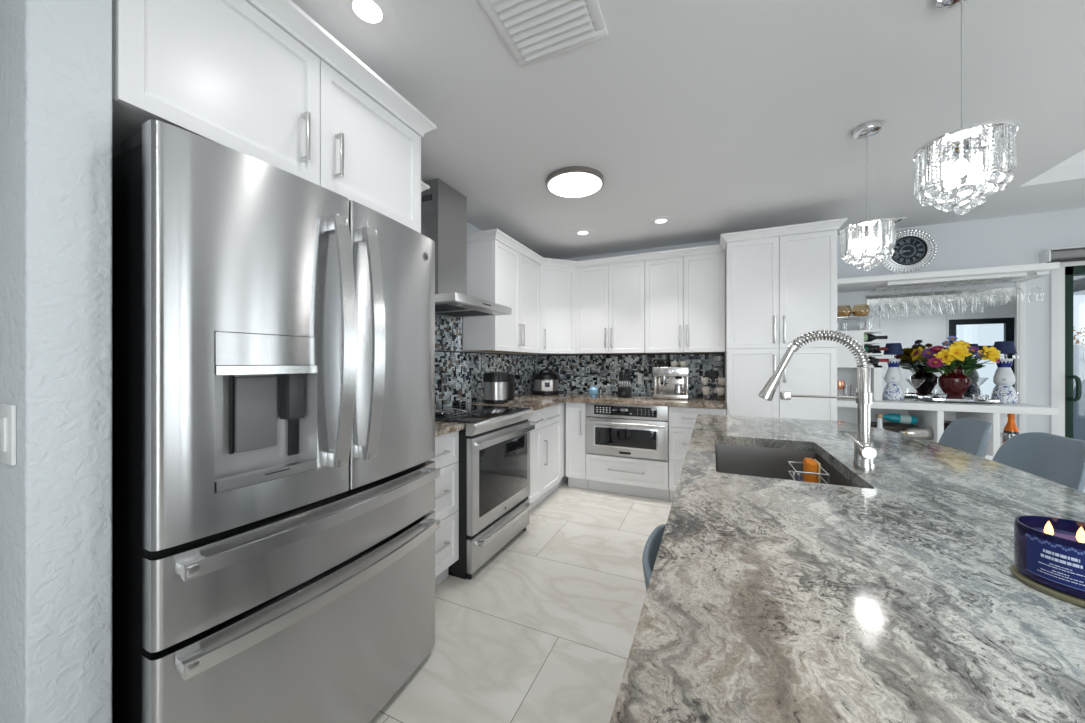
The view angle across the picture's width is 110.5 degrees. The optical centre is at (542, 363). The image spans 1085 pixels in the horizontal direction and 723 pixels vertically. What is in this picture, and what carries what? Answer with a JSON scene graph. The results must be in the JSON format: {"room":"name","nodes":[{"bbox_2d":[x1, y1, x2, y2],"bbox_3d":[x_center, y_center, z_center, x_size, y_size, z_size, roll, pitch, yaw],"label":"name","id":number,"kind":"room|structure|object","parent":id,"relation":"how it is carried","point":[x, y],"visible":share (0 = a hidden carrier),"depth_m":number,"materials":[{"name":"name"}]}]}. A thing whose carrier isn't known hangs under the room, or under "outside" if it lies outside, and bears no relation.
{"room":"kitchen","nodes":[
{"label":"kitchen","id":0,"kind":"room"},
{"bbox_2d":[0,0,111,722],"bbox_3d":[-1.697,0.010,1.103,1.600,2.500,0.116,0,0,24],"label":"wall","id":1,"kind":"structure","parent":0,"point":[56,55],"depth_m":0.77,"materials":[{"name":"white paint"}]},
{"bbox_2d":[0,403,16,465],"bbox_3d":[-1.074,0.141,0.752,0.083,0.118,0.010,0,0,24],"label":"light switch","id":2,"kind":"object","parent":1,"relation":"attached to","point":[8,413],"visible":1,"depth_m":0.74,"materials":[{"name":"white paint"}]},
{"bbox_2d":[439,222,536,403],"bbox_3d":[-0.879,0.010,2.941,0.100,2.500,3.900,0,0,24],"label":"wall","id":3,"kind":"structure","parent":0,"point":[470,228],"depth_m":3.36,"materials":[{"name":"white paint"}]},
{"bbox_2d":[112,0,419,232],"bbox_3d":[-1.073,-0.814,1.410,0.779,0.452,0.945,0,0,24],"label":"upper cabinet","id":4,"kind":"object","parent":3,"relation":"attached to","point":[222,72],"visible":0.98,"depth_m":1.09,"materials":[{"name":"white paint"}]},
{"bbox_2d":[246,0,436,137],"bbox_3d":[-0.905,-1.058,1.365,0.468,0.064,1.001,0,0,24],"label":"trim","id":5,"kind":"structure","parent":4,"relation":"on","point":[286,14],"depth_m":1.30,"materials":[{"name":"white paint"}]},
{"bbox_2d":[435,315,461,350],"bbox_3d":[-0.870,-0.342,2.828,0.007,0.476,0.880,0,0,24],"label":"backsplash","id":6,"kind":"structure","parent":3,"relation":"attached to","point":[448,331],"depth_m":3.06,"materials":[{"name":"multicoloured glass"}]},
{"bbox_2d":[421,178,511,317],"bbox_3d":[-0.632,-0.802,2.654,0.566,0.871,0.690,0,0,24],"label":"range hood","id":7,"kind":"object","parent":3,"relation":"attached to","point":[443,208],"visible":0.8,"depth_m":2.58,"materials":[{"name":"silver metal"}]},
{"bbox_2d":[435,350,536,407],"bbox_3d":[-0.654,0.121,3.306,0.007,0.446,2.830,0,0,24],"label":"backsplash","id":8,"kind":"structure","parent":3,"relation":"attached to","point":[458,375],"depth_m":3.35,"materials":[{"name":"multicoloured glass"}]},
{"bbox_2d":[463,239,539,352],"bbox_3d":[-0.340,-0.574,3.565,0.354,0.932,0.889,0,0,24],"label":"upper cabinet","id":9,"kind":"object","parent":3,"relation":"attached to","point":[497,273],"visible":0.98,"depth_m":3.24,"materials":[{"name":"white paint"}]},
{"bbox_2d":[467,229,724,267],"bbox_3d":[0.431,-1.058,3.624,2.396,0.064,0.866,0,0,-10],"label":"trim","id":10,"kind":"structure","parent":9,"relation":"attached to","point":[491,234],"depth_m":3.63,"materials":[{"name":"white paint"}]},
{"bbox_2d":[520,265,575,353],"bbox_3d":[0.083,-0.573,4.196,0.616,0.934,0.616,0,0,24],"label":"upper cabinet","id":11,"kind":"object","parent":3,"relation":"attached to","point":[557,284],"visible":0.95,"depth_m":3.98,"materials":[{"name":"white paint"}]},
{"bbox_3d":[-0.989,-0.574,2.165,0.322,0.932,0.414,0,0,24],"label":"upper cabinet","id":12,"kind":"object","parent":3,"relation":"attached to","visible":0},
{"bbox_2d":[421,181,429,191],"bbox_3d":[-0.958,-1.058,2.178,0.373,0.064,0.463,0,0,24],"label":"trim","id":13,"kind":"structure","parent":12,"relation":"on","point":[424,186],"depth_m":2.28,"materials":[{"name":"white paint"}]},
{"bbox_2d":[369,480,672,722],"bbox_3d":[1.918,1.310,0.726,8.500,0.100,6.300,0,0,24],"label":"floor","id":14,"kind":"structure","parent":0,"point":[543,631],"depth_m":1.84,"materials":[{"name":"tile"}]},
{"bbox_2d":[112,119,439,722],"bbox_3d":[-0.977,0.360,1.375,0.949,1.800,0.916,0,0,24],"label":"refrigerator","id":15,"kind":"object","parent":14,"relation":"on","point":[274,524],"visible":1,"depth_m":0.99,"materials":[{"name":"silver metal"}]},
{"bbox_2d":[417,134,420,232],"bbox_3d":[-0.893,0.110,1.852,0.750,2.299,0.006,0,0,24],"label":"end panel","id":16,"kind":"object","parent":14,"relation":"on","point":[417,134],"visible":0.14,"depth_m":1.70,"materials":[{"name":"white paint"}]},
{"bbox_2d":[430,431,458,586],"bbox_3d":[-0.844,0.821,2.093,0.634,0.877,0.472,0,0,24],"label":"base cabinet","id":17,"kind":"object","parent":14,"relation":"on","point":[446,458],"visible":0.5,"depth_m":2.10,"materials":[{"name":"white paint"}]},
{"bbox_2d":[435,421,463,436],"bbox_3d":[-0.843,0.362,2.093,0.647,0.035,0.470,0,0,24],"label":"countertop","id":18,"kind":"structure","parent":17,"relation":"on","point":[441,427],"depth_m":2.09,"materials":[{"name":"stone"}]},
{"bbox_2d":[435,404,534,579],"bbox_3d":[-0.530,0.798,2.636,0.747,0.922,0.772,0,0,24],"label":"range","id":19,"kind":"object","parent":14,"relation":"on","point":[494,461],"visible":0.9,"depth_m":2.36,"materials":[{"name":"silver metal"}]},
{"bbox_2d":[435,408,466,415],"bbox_3d":[-0.618,0.317,2.464,0.287,0.037,0.136,0,0,-30],"label":"spoon rest","id":20,"kind":"object","parent":19,"relation":"on","point":[437,412],"visible":0.7,"depth_m":2.48,"materials":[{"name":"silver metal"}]},
{"bbox_2d":[435,410,446,415],"bbox_3d":[-0.684,0.322,2.425,0.136,0.027,0.136,0,0,24],"label":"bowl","id":21,"kind":"object","parent":20,"relation":"on","point":[437,412],"depth_m":2.40,"materials":[{"name":"silver metal"}]},
{"bbox_2d":[435,404,529,422],"bbox_3d":[-0.559,0.341,2.649,0.673,0.006,0.772,0,0,24],"label":"cooktop","id":22,"kind":"object","parent":19,"relation":"in","point":[475,413],"depth_m":2.59,"materials":[{"name":"black glass"}]},
{"bbox_2d":[528,409,544,510],"bbox_3d":[-0.348,0.821,3.194,0.634,0.877,0.392,0,0,24],"label":"base cabinet","id":23,"kind":"object","parent":14,"relation":"on","point":[536,418],"visible":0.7,"depth_m":3.16,"materials":[{"name":"white paint"}]},
{"bbox_2d":[534,404,560,506],"bbox_3d":[-0.174,0.821,3.580,0.634,0.877,0.454,0,0,24],"label":"base cabinet","id":24,"kind":"object","parent":14,"relation":"on","point":[551,426],"visible":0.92,"depth_m":3.46,"materials":[{"name":"white paint"}]},
{"bbox_2d":[554,402,567,490],"bbox_3d":[0.046,0.821,4.137,0.583,0.877,0.738,0,0,24],"label":"cabinet filler","id":25,"kind":"object","parent":14,"relation":"on","point":[564,478],"visible":0.04,"depth_m":3.80,"materials":[{"name":"white paint"}]},
{"bbox_2d":[566,402,587,488],"bbox_3d":[0.445,0.821,4.003,0.210,0.877,0.629,0,0,24],"label":"base cabinet","id":26,"kind":"object","parent":14,"relation":"on","point":[576,452],"visible":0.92,"depth_m":3.75,"materials":[{"name":"white paint"}]},
{"bbox_2d":[586,406,669,500],"bbox_3d":[0.896,0.821,3.800,0.773,0.877,0.629,0,0,24],"label":"base cabinet","id":27,"kind":"object","parent":14,"relation":"on","point":[642,477],"visible":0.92,"depth_m":3.55,"materials":[{"name":"white paint"}]},
{"bbox_2d":[586,403,667,460],"bbox_3d":[0.771,0.629,3.523,0.770,0.491,0.082,0,0,24],"label":"oven","id":28,"kind":"object","parent":27,"relation":"in","point":[638,431],"visible":0.97,"depth_m":3.52,"materials":[{"name":"silver metal"}]},
{"bbox_2d":[642,524,665,591],"bbox_3d":[0.434,0.826,0.726,0.462,0.871,0.465,0,0,24],"label":"bar stool","id":29,"kind":"object","parent":14,"relation":"on","point":[651,548],"visible":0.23,"depth_m":0.81,"materials":[{"name":"blue"}]},
{"bbox_2d":[669,406,725,500],"bbox_3d":[1.464,0.821,3.544,0.467,0.877,0.629,0,0,24],"label":"base cabinet","id":30,"kind":"object","parent":14,"relation":"on","point":[682,420],"visible":0.3,"depth_m":3.35,"materials":[{"name":"white paint"}]},
{"bbox_2d":[464,392,726,410],"bbox_3d":[0.545,0.362,3.448,2.064,0.035,1.589,0,0,24],"label":"countertop","id":31,"kind":"structure","parent":30,"relation":"on","point":[532,401],"depth_m":3.51,"materials":[{"name":"stone"}]},
{"bbox_2d":[483,367,513,403],"bbox_3d":[-0.404,0.188,3.323,0.238,0.312,0.233,0,0,24],"label":"pressure cooker","id":32,"kind":"object","parent":31,"relation":"on","point":[498,386],"visible":1,"depth_m":3.23,"materials":[{"name":"silver metal"}]},
{"bbox_2d":[530,368,561,394],"bbox_3d":[0.041,0.199,4.227,0.304,0.290,0.304,0,0,40],"label":"pressure cooker","id":33,"kind":"object","parent":31,"relation":"on","point":[543,383],"visible":0.99,"depth_m":4.11,"materials":[{"name":"silver metal"}]},
{"bbox_2d":[589,386,597,396],"bbox_3d":[0.525,0.289,3.866,0.102,0.109,0.102,0,0,24],"label":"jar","id":34,"kind":"object","parent":31,"relation":"on","point":[593,391],"visible":0.99,"depth_m":3.83,"materials":[{"name":"blue ceramic"}]},
{"bbox_2d":[618,370,631,397],"bbox_3d":[0.840,0.203,3.838,0.123,0.281,0.112,0,0,24],"label":"knife block","id":35,"kind":"object","parent":31,"relation":"on","point":[626,391],"visible":1,"depth_m":3.81,"materials":[{"name":"black plastic"}]},
{"bbox_2d":[653,360,689,399],"bbox_3d":[1.272,0.152,3.709,0.328,0.385,0.392,0,0,24],"label":"espresso machine","id":36,"kind":"object","parent":31,"relation":"on","point":[666,377],"visible":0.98,"depth_m":3.66,"materials":[{"name":"silver metal"}]},
{"bbox_2d":[674,384,684,393],"bbox_3d":[1.319,0.247,3.632,0.092,0.098,0.080,0,0,-13],"label":"milk jug","id":37,"kind":"object","parent":36,"relation":"on","point":[678,389],"visible":0.98,"depth_m":3.60,"materials":[{"name":"silver metal"}]},
{"bbox_2d":[707,375,719,399],"bbox_3d":[1.620,0.227,3.570,0.110,0.234,0.110,0,0,24],"label":"stand","id":38,"kind":"object","parent":31,"relation":"on","point":[713,379],"visible":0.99,"depth_m":3.56,"materials":[{"name":"black metal"}]},
{"bbox_2d":[700,377,710,384],"bbox_3d":[1.551,0.170,3.586,0.072,0.070,0.085,0,0,-31],"label":"mug","id":39,"kind":"object","parent":38,"relation":"hanging from","point":[704,381],"visible":1,"depth_m":3.57,"materials":[{"name":"grey ceramic"}]},
{"bbox_2d":[702,387,710,394],"bbox_3d":[1.546,0.260,3.550,0.072,0.070,0.085,0,0,-31],"label":"mug","id":40,"kind":"object","parent":38,"relation":"hanging from","point":[705,390],"visible":1,"depth_m":3.53,"materials":[{"name":"grey ceramic"}]},
{"bbox_2d":[714,387,724,394],"bbox_3d":[1.655,0.260,3.509,0.072,0.070,0.085,0,0,-31],"label":"mug","id":41,"kind":"object","parent":38,"relation":"hanging from","point":[719,390],"visible":1,"depth_m":3.48,"materials":[{"name":"grey ceramic"}]},
{"bbox_2d":[715,378,725,384],"bbox_3d":[1.681,0.170,3.535,0.072,0.070,0.085,0,0,-31],"label":"mug","id":42,"kind":"object","parent":38,"relation":"hanging from","point":[721,381],"visible":0.98,"depth_m":3.50,"materials":[{"name":"grey ceramic"}]},
{"bbox_2d":[725,230,836,420],"bbox_3d":[2.029,0.110,3.295,0.760,2.299,0.639,0,0,24],"label":"pantry cabinet","id":43,"kind":"object","parent":14,"relation":"on","point":[779,290],"visible":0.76,"depth_m":3.02,"materials":[{"name":"white paint"}]},
{"bbox_2d":[720,218,846,250],"bbox_3d":[2.026,-1.058,3.289,0.857,0.064,0.658,0,0,24],"label":"trim","id":44,"kind":"structure","parent":43,"relation":"on","point":[835,224],"depth_m":3.00,"materials":[{"name":"white paint"}]},
{"bbox_2d":[837,398,1058,459],"bbox_3d":[3.232,0.789,3.186,1.364,0.939,0.530,0,0,24],"label":"bar","id":45,"kind":"object","parent":14,"relation":"on","point":[932,415],"visible":0.2,"depth_m":3.02,"materials":[{"name":"white paint"}]},
{"bbox_2d":[837,381,844,389],"bbox_3d":[2.675,0.237,3.390,0.084,0.164,0.084,0,0,24],"label":"copper mug","id":46,"kind":"object","parent":45,"relation":"on","point":[840,384],"visible":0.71,"depth_m":3.36,"materials":[{"name":"orange metal"}]},
{"bbox_2d":[837,330,881,400],"bbox_3d":[2.826,0.015,3.452,0.335,0.608,0.376,0,0,24],"label":"hutch","id":47,"kind":"object","parent":45,"relation":"on","point":[847,367],"visible":0.44,"depth_m":3.31,"materials":[{"name":"white paint"}]},
{"bbox_2d":[837,315,880,329],"bbox_3d":[2.814,-0.352,3.421,0.327,0.125,0.257,0,0,24],"label":"wire rack","id":48,"kind":"object","parent":47,"relation":"on","point":[858,319],"visible":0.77,"depth_m":3.31,"materials":[{"name":"silver metal"}]},
{"bbox_2d":[837,311,851,317],"bbox_3d":[2.732,-0.471,3.420,0.128,0.108,0.128,0,0,24],"label":"glass","id":49,"kind":"object","parent":48,"relation":"on","point":[846,314],"visible":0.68,"depth_m":3.38,"materials":[{"name":"gold metal"}]},
{"bbox_2d":[852,311,869,315],"bbox_3d":[2.850,-0.471,3.366,0.128,0.108,0.128,0,0,24],"label":"glass","id":50,"kind":"object","parent":48,"relation":"on","point":[855,313],"visible":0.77,"depth_m":3.33,"materials":[{"name":"gold metal"}]},
{"bbox_2d":[864,334,887,341],"bbox_3d":[2.862,-0.228,3.333,0.298,0.074,0.074,0,0,24],"label":"wine bottle","id":51,"kind":"object","parent":47,"relation":"in","point":[867,337],"visible":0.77,"depth_m":3.29,"materials":[{"name":"green glass"}]},
{"bbox_2d":[864,345,887,352],"bbox_3d":[2.866,-0.129,3.332,0.298,0.074,0.074,0,0,24],"label":"wine bottle","id":52,"kind":"object","parent":47,"relation":"in","point":[868,348],"visible":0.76,"depth_m":3.29,"materials":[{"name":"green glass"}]},
{"bbox_2d":[866,356,888,363],"bbox_3d":[2.869,-0.028,3.330,0.298,0.074,0.074,0,0,24],"label":"wine bottle","id":53,"kind":"object","parent":47,"relation":"in","point":[873,360],"visible":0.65,"depth_m":3.29,"materials":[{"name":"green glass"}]},
{"bbox_2d":[876,413,884,429],"bbox_3d":[2.877,0.564,3.206,0.110,0.272,0.110,0,0,24],"label":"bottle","id":54,"kind":"object","parent":45,"relation":"on","point":[879,415],"visible":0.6,"depth_m":3.19,"materials":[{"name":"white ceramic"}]},
{"bbox_2d":[883,343,904,400],"bbox_3d":[3.070,0.071,3.289,0.140,0.496,0.140,0,0,43],"label":"table lamp","id":55,"kind":"object","parent":45,"relation":"on","point":[893,390],"visible":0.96,"depth_m":3.25,"materials":[{"name":"white ceramic"}]},
{"bbox_2d":[871,422,918,432],"bbox_3d":[3.104,0.621,3.334,0.330,0.157,0.300,0,0,24],"label":"wooden crate","id":56,"kind":"object","parent":45,"relation":"on","point":[895,427],"visible":0.3,"depth_m":3.24,"materials":[{"name":"brown"}]},
{"bbox_2d":[876,413,916,424],"bbox_3d":[3.070,0.480,3.267,0.266,0.090,0.077,0,0,24],"label":"bottle","id":57,"kind":"object","parent":56,"relation":"on","point":[898,418],"visible":0.79,"depth_m":3.23,"materials":[{"name":"teal glass"}]},
{"bbox_2d":[918,396,999,403],"bbox_3d":[3.437,0.303,3.123,0.390,0.034,0.250,0,0,24],"label":"serving tray","id":58,"kind":"object","parent":45,"relation":"on","point":[931,398],"visible":0.94,"depth_m":3.04,"materials":[{"name":"silver metal"}]},
{"bbox_2d":[937,365,970,398],"bbox_3d":[3.415,0.158,3.122,0.192,0.284,0.192,0,0,24],"label":"flower vase","id":59,"kind":"object","parent":58,"relation":"on","point":[956,383],"visible":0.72,"depth_m":3.07,"materials":[{"name":"red glass"}]},
{"bbox_2d":[910,336,1000,375],"bbox_3d":[3.407,-0.028,3.134,0.502,0.401,0.460,0,0,24],"label":"flower bouquet","id":60,"kind":"object","parent":59,"relation":"in","point":[960,352],"visible":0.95,"depth_m":3.04,"materials":[{"name":"yellow plant"}]},
{"bbox_2d":[985,446,1000,459],"bbox_3d":[3.236,0.718,3.205,1.294,0.034,0.493,0,0,24],"label":"shelf","id":61,"kind":"object","parent":45,"relation":"attached to","point":[989,455],"depth_m":2.86,"materials":[{"name":"white paint"}]},
{"bbox_2d":[991,341,1017,403],"bbox_3d":[3.701,0.071,3.015,0.140,0.496,0.140,0,0,-40],"label":"table lamp","id":62,"kind":"object","parent":45,"relation":"on","point":[1004,377],"visible":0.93,"depth_m":2.98,"materials":[{"name":"white ceramic"}]},
{"bbox_3d":[3.060,0.660,3.113,0.226,0.079,0.126,0,0,24],"label":"gift box","id":63,"kind":"object","parent":45,"relation":"on","visible":0},
{"bbox_2d":[899,427,931,438],"bbox_3d":[3.054,0.571,3.088,0.200,0.096,0.096,0,0,7],"label":"bottle","id":64,"kind":"object","parent":63,"relation":"on","point":[921,432],"visible":0.88,"depth_m":3.05,"materials":[{"name":"silver metal"}]},
{"bbox_3d":[3.688,0.653,2.950,0.300,0.094,0.269,0,0,24],"label":"acrylic tray","id":65,"kind":"object","parent":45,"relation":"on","visible":0},
{"bbox_2d":[1002,414,1019,442],"bbox_3d":[3.677,0.535,2.950,0.087,0.298,0.087,0,0,24],"label":"champagne bottle","id":66,"kind":"object","parent":65,"relation":"on","point":[1010,429],"visible":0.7,"depth_m":2.94,"materials":[{"name":"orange glass"}]},
{"bbox_2d":[938,418,991,457],"bbox_3d":[2.057,0.775,2.032,0.462,0.974,0.465,0,0,31],"label":"bar stool","id":67,"kind":"object","parent":14,"relation":"on","point":[970,435],"visible":0.28,"depth_m":2.00,"materials":[{"name":"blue plastic"}]},
{"bbox_2d":[992,432,1084,491],"bbox_3d":[1.861,0.775,1.574,0.462,0.974,0.465,0,0,24],"label":"bar stool","id":68,"kind":"object","parent":14,"relation":"on","point":[1055,458],"visible":0.29,"depth_m":1.54,"materials":[{"name":"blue plastic"}]},
{"bbox_3d":[0.807,0.823,1.243,0.550,0.872,2.430,0,0,24],"label":"kitchen island","id":69,"kind":"object","parent":14,"relation":"on","visible":0},
{"bbox_2d":[610,414,1084,722],"bbox_3d":[0.954,0.366,1.117,1.002,0.040,2.780,0,0,24],"label":"island countertop","id":70,"kind":"structure","parent":69,"relation":"on","point":[894,596],"depth_m":0.55,"materials":[{"name":"stone"}]},
{"bbox_2d":[715,443,855,486],"bbox_3d":[0.875,0.496,1.426,0.424,0.219,0.704,0,0,24],"label":"sink","id":71,"kind":"object","parent":70,"relation":"in","point":[732,459],"visible":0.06,"depth_m":1.73,"materials":[{"name":"silver metal"}]},
{"bbox_2d":[788,461,829,483],"bbox_3d":[0.982,0.424,1.395,0.101,0.078,0.156,0,0,24],"label":"sponge caddy","id":72,"kind":"object","parent":71,"relation":"in","point":[789,462],"visible":0.36,"depth_m":1.34,"materials":[{"name":"silver metal"}]},
{"bbox_2d":[803,458,820,482],"bbox_3d":[0.994,0.406,1.389,0.040,0.101,0.080,0,0,24],"label":"sponge","id":73,"kind":"object","parent":72,"relation":"in","point":[809,465],"visible":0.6,"depth_m":1.36,"materials":[{"name":"orange"}]},
{"bbox_2d":[758,330,876,470],"bbox_3d":[0.923,0.115,1.279,0.332,0.460,0.084,0,0,24],"label":"kitchen faucet","id":74,"kind":"object","parent":70,"relation":"on","point":[865,453],"visible":1,"depth_m":1.24,"materials":[{"name":"silver metal"}]},
{"bbox_2d":[1010,564,1084,607],"bbox_3d":[0.819,0.341,0.572,0.136,0.008,0.136,0,0,24],"label":"coaster","id":75,"kind":"object","parent":70,"relation":"on","point":[1063,596],"visible":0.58,"depth_m":0.56,"materials":[{"name":"yellow wood"}]},
{"bbox_2d":[1014,515,1084,598],"bbox_3d":[0.819,0.292,0.572,0.128,0.088,0.129,0,0,24],"label":"candle jar","id":76,"kind":"object","parent":75,"relation":"on","point":[1050,551],"visible":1,"depth_m":0.57,"materials":[{"name":"blue glass"}]},
{"bbox_2d":[1037,549,1084,585],"bbox_3d":[0.760,0.297,0.551,0.004,0.036,0.045,0,0,-19],"label":"print","id":77,"kind":"object","parent":76,"relation":"attached to","point":[1058,567],"depth_m":0.55,"materials":[{"name":"blue paper"}]},
{"bbox_2d":[537,240,725,398],"bbox_3d":[1.321,0.010,4.160,2.910,2.500,0.330,0,0,24],"label":"wall","id":78,"kind":"structure","parent":0,"point":[715,242],"depth_m":4.06,"materials":[{"name":"white paint"}]},
{"bbox_2d":[575,261,644,353],"bbox_3d":[0.746,-0.574,4.035,0.732,0.932,0.354,0,0,24],"label":"upper cabinet","id":79,"kind":"object","parent":78,"relation":"attached to","point":[609,299],"visible":0.98,"depth_m":3.90,"materials":[{"name":"white paint"}]},
{"bbox_2d":[537,353,723,397],"bbox_3d":[0.874,0.119,4.175,2.062,0.450,0.007,0,0,24],"label":"backsplash","id":80,"kind":"structure","parent":78,"relation":"attached to","point":[578,373],"depth_m":4.19,"materials":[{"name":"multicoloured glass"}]},
{"bbox_2d":[706,370,717,381],"bbox_3d":[1.699,0.130,3.776,0.115,0.120,0.042,0,0,24],"label":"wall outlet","id":81,"kind":"object","parent":80,"relation":"attached to","point":[709,373],"visible":0.6,"depth_m":3.78,"materials":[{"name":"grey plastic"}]},
{"bbox_2d":[645,252,724,352],"bbox_3d":[1.411,-0.574,3.735,0.721,0.932,0.354,0,0,24],"label":"upper cabinet","id":82,"kind":"object","parent":78,"relation":"attached to","point":[685,295],"visible":1,"depth_m":3.60,"materials":[{"name":"white paint"}]},
{"bbox_2d":[245,0,1084,258],"bbox_3d":[1.918,-1.290,0.726,8.500,0.100,6.300,0,0,24],"label":"ceiling","id":83,"kind":"structure","parent":0,"point":[716,118],"depth_m":1.83,"materials":[{"name":"white paint"}]},
{"bbox_2d":[338,0,396,31],"bbox_3d":[-0.610,-1.235,1.312,0.188,0.010,0.188,0,0,24],"label":"recessed light","id":84,"kind":"object","parent":83,"relation":"in","point":[380,15],"visible":1,"depth_m":1.32,"materials":[{"name":"white paint"}]},
{"bbox_2d":[353,0,381,22],"bbox_3d":[-0.610,-1.232,1.312,0.096,0.001,0.096,0,0,24],"label":"diffuser","id":85,"kind":"object","parent":84,"relation":"attached to","point":[367,10],"depth_m":1.31,"materials":[{"name":"white plastic"}]},
{"bbox_2d":[479,0,607,66],"bbox_3d":[0.004,-1.230,1.320,0.366,0.020,0.370,0,0,24],"label":"ceiling vent","id":86,"kind":"object","parent":83,"relation":"in","point":[534,31],"visible":1,"depth_m":1.36,"materials":[{"name":"white metal"}]},
{"bbox_2d":[546,166,603,197],"bbox_3d":[0.220,-1.223,2.555,0.388,0.032,0.388,0,0,24],"label":"light","id":87,"kind":"object","parent":83,"relation":"in","point":[573,181],"visible":1,"depth_m":2.51,"materials":[{"name":"white plastic"}]},
{"bbox_2d":[573,229,592,235],"bbox_3d":[0.381,-1.235,3.547,0.188,0.010,0.188,0,0,24],"label":"recessed light","id":88,"kind":"object","parent":83,"relation":"in","point":[580,232],"visible":1,"depth_m":3.54,"materials":[{"name":"white paint"}]},
{"bbox_2d":[650,216,671,223],"bbox_3d":[1.025,-1.235,3.251,0.188,0.010,0.188,0,0,24],"label":"recessed light","id":89,"kind":"object","parent":83,"relation":"in","point":[660,219],"visible":1,"depth_m":3.24,"materials":[{"name":"white paint"}]},
{"bbox_2d":[840,121,896,270],"bbox_3d":[1.712,-0.864,1.982,0.228,0.751,0.228,0,0,24],"label":"pendant light","id":90,"kind":"object","parent":83,"relation":"hanging from","point":[853,232],"visible":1,"depth_m":1.94,"materials":[{"name":"clear glass"}]},
{"bbox_2d":[913,0,1017,214],"bbox_3d":[1.373,-0.864,1.230,0.228,0.751,0.228,0,0,24],"label":"pendant light","id":91,"kind":"object","parent":83,"relation":"hanging from","point":[996,139],"visible":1,"depth_m":1.19,"materials":[{"name":"clear glass"}]},
{"bbox_2d":[837,208,1084,432],"bbox_3d":[4.856,0.010,2.802,4.650,2.500,0.100,0,0,24],"label":"wall","id":92,"kind":"structure","parent":0,"point":[1017,239],"depth_m":3.15,"materials":[{"name":"white paint"}]},
{"bbox_2d":[866,291,946,398],"bbox_3d":[3.313,-0.161,3.435,0.558,0.959,0.006,0,0,24],"label":"mirror","id":93,"kind":"object","parent":92,"relation":"attached to","point":[921,322],"visible":0.57,"depth_m":3.42,"materials":[{"name":"silver metal"}]},
{"bbox_2d":[880,229,936,272],"bbox_3d":[3.324,-1.023,3.422,0.400,0.400,0.027,0,0,24],"label":"wall clock","id":94,"kind":"object","parent":92,"relation":"attached to","point":[914,250],"visible":0.85,"depth_m":3.41,"materials":[{"name":"silver metal"}]},
{"bbox_2d":[837,262,1059,292],"bbox_3d":[3.223,-0.709,3.208,1.330,0.047,0.498,0,0,24],"label":"wall shelf","id":95,"kind":"object","parent":92,"relation":"attached to","point":[868,283],"visible":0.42,"depth_m":3.02,"materials":[{"name":"white paint"}]},
{"bbox_2d":[875,271,1049,290],"bbox_3d":[3.385,-0.671,3.097,0.927,0.028,0.310,0,0,24],"label":"stemware rack","id":96,"kind":"object","parent":95,"relation":"attached to","point":[1044,273],"visible":1,"depth_m":3.06,"materials":[{"name":"white paint"}]},
{"bbox_2d":[947,287,1015,398],"bbox_3d":[3.765,-0.161,3.231,0.427,0.959,0.006,0,0,24],"label":"mirror","id":97,"kind":"object","parent":92,"relation":"attached to","point":[982,321],"visible":0.57,"depth_m":3.22,"materials":[{"name":"silver metal"}]},
{"bbox_2d":[1016,282,1020,401],"bbox_3d":[3.972,-0.182,3.137,0.026,1.003,0.013,0,0,24],"label":"trim","id":98,"kind":"structure","parent":92,"relation":"attached to","point":[1017,283],"depth_m":3.13,"materials":[{"name":"white paint"}]},
{"bbox_2d":[1018,283,1025,433],"bbox_3d":[3.988,0.295,3.127,0.040,1.930,0.020,0,0,24],"label":"trim","id":99,"kind":"structure","parent":92,"relation":"attached to","point":[1022,286],"depth_m":3.12,"materials":[{"name":"white paint"}]},
{"bbox_2d":[1040,246,1084,262],"bbox_3d":[5.136,-0.864,2.566,2.345,0.104,0.099,0,0,24],"label":"roller blind","id":100,"kind":"object","parent":92,"relation":"attached to","point":[1067,254],"visible":0.84,"depth_m":2.98,"materials":[{"name":"white paint"}]},
{"bbox_2d":[1050,261,1084,436],"bbox_3d":[5.201,0.210,2.580,2.338,2.100,0.020,0,0,24],"label":"trim","id":101,"kind":"structure","parent":92,"relation":"attached to","point":[1057,277],"depth_m":3.04,"materials":[{"name":"white paint"}]},
{"bbox_2d":[1065,265,1084,437],"bbox_3d":[5.192,0.240,2.591,2.163,2.040,0.148,0,0,24],"label":"door","id":102,"kind":"structure","parent":92,"relation":"in","point":[1070,271],"depth_m":3.02,"materials":[{"name":"green metal"}]},
{"bbox_2d":[1053,149,1084,167],"bbox_3d":[3.947,-1.540,0.404,3.035,0.400,3.680,0,0,24],"label":"skylight","id":103,"kind":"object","parent":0,"point":[1078,158],"depth_m":2.53,"materials":[{"name":"white paint"}]},
{"label":"outside","id":104,"kind":"structure","parent":0,"visible":0},
{"bbox_3d":[7.880,1.350,7.746,20.000,0.120,11.400,0,0,24],"label":"ground","id":105,"kind":"structure","parent":104,"visible":0},
{"bbox_2d":[1073,327,1084,343],"bbox_3d":[10.040,-0.194,7.647,8.052,1.187,1.089,0,0,24],"label":"hedge","id":106,"kind":"object","parent":105,"relation":"on","point":[1080,332],"visible":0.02,"depth_m":7.34,"materials":[{"name":"brown plant"}]},
{"bbox_2d":[1073,380,1084,440],"bbox_3d":[7.937,0.715,5.197,0.840,1.150,0.840,0,0,24],"label":"covered grill","id":107,"kind":"object","parent":105,"relation":"on","point":[1078,406],"visible":0.31,"depth_m":5.29,"materials":[{"name":"grey"}]},
{"bbox_2d":[1073,344,1084,388],"bbox_3d":[9.594,0.475,6.683,9.000,1.630,0.070,0,0,24],"label":"fence","id":108,"kind":"object","parent":105,"relation":"on","point":[1078,349],"visible":0.02,"depth_m":6.68,"materials":[{"name":"white paint"}]},
{"bbox_2d":[1073,276,1084,294],"bbox_3d":[8.675,0.025,4.645,6.000,2.530,3.800,0,0,24],"label":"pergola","id":109,"kind":"object","parent":105,"relation":"on","point":[1078,281],"visible":0.02,"depth_m":5.19,"materials":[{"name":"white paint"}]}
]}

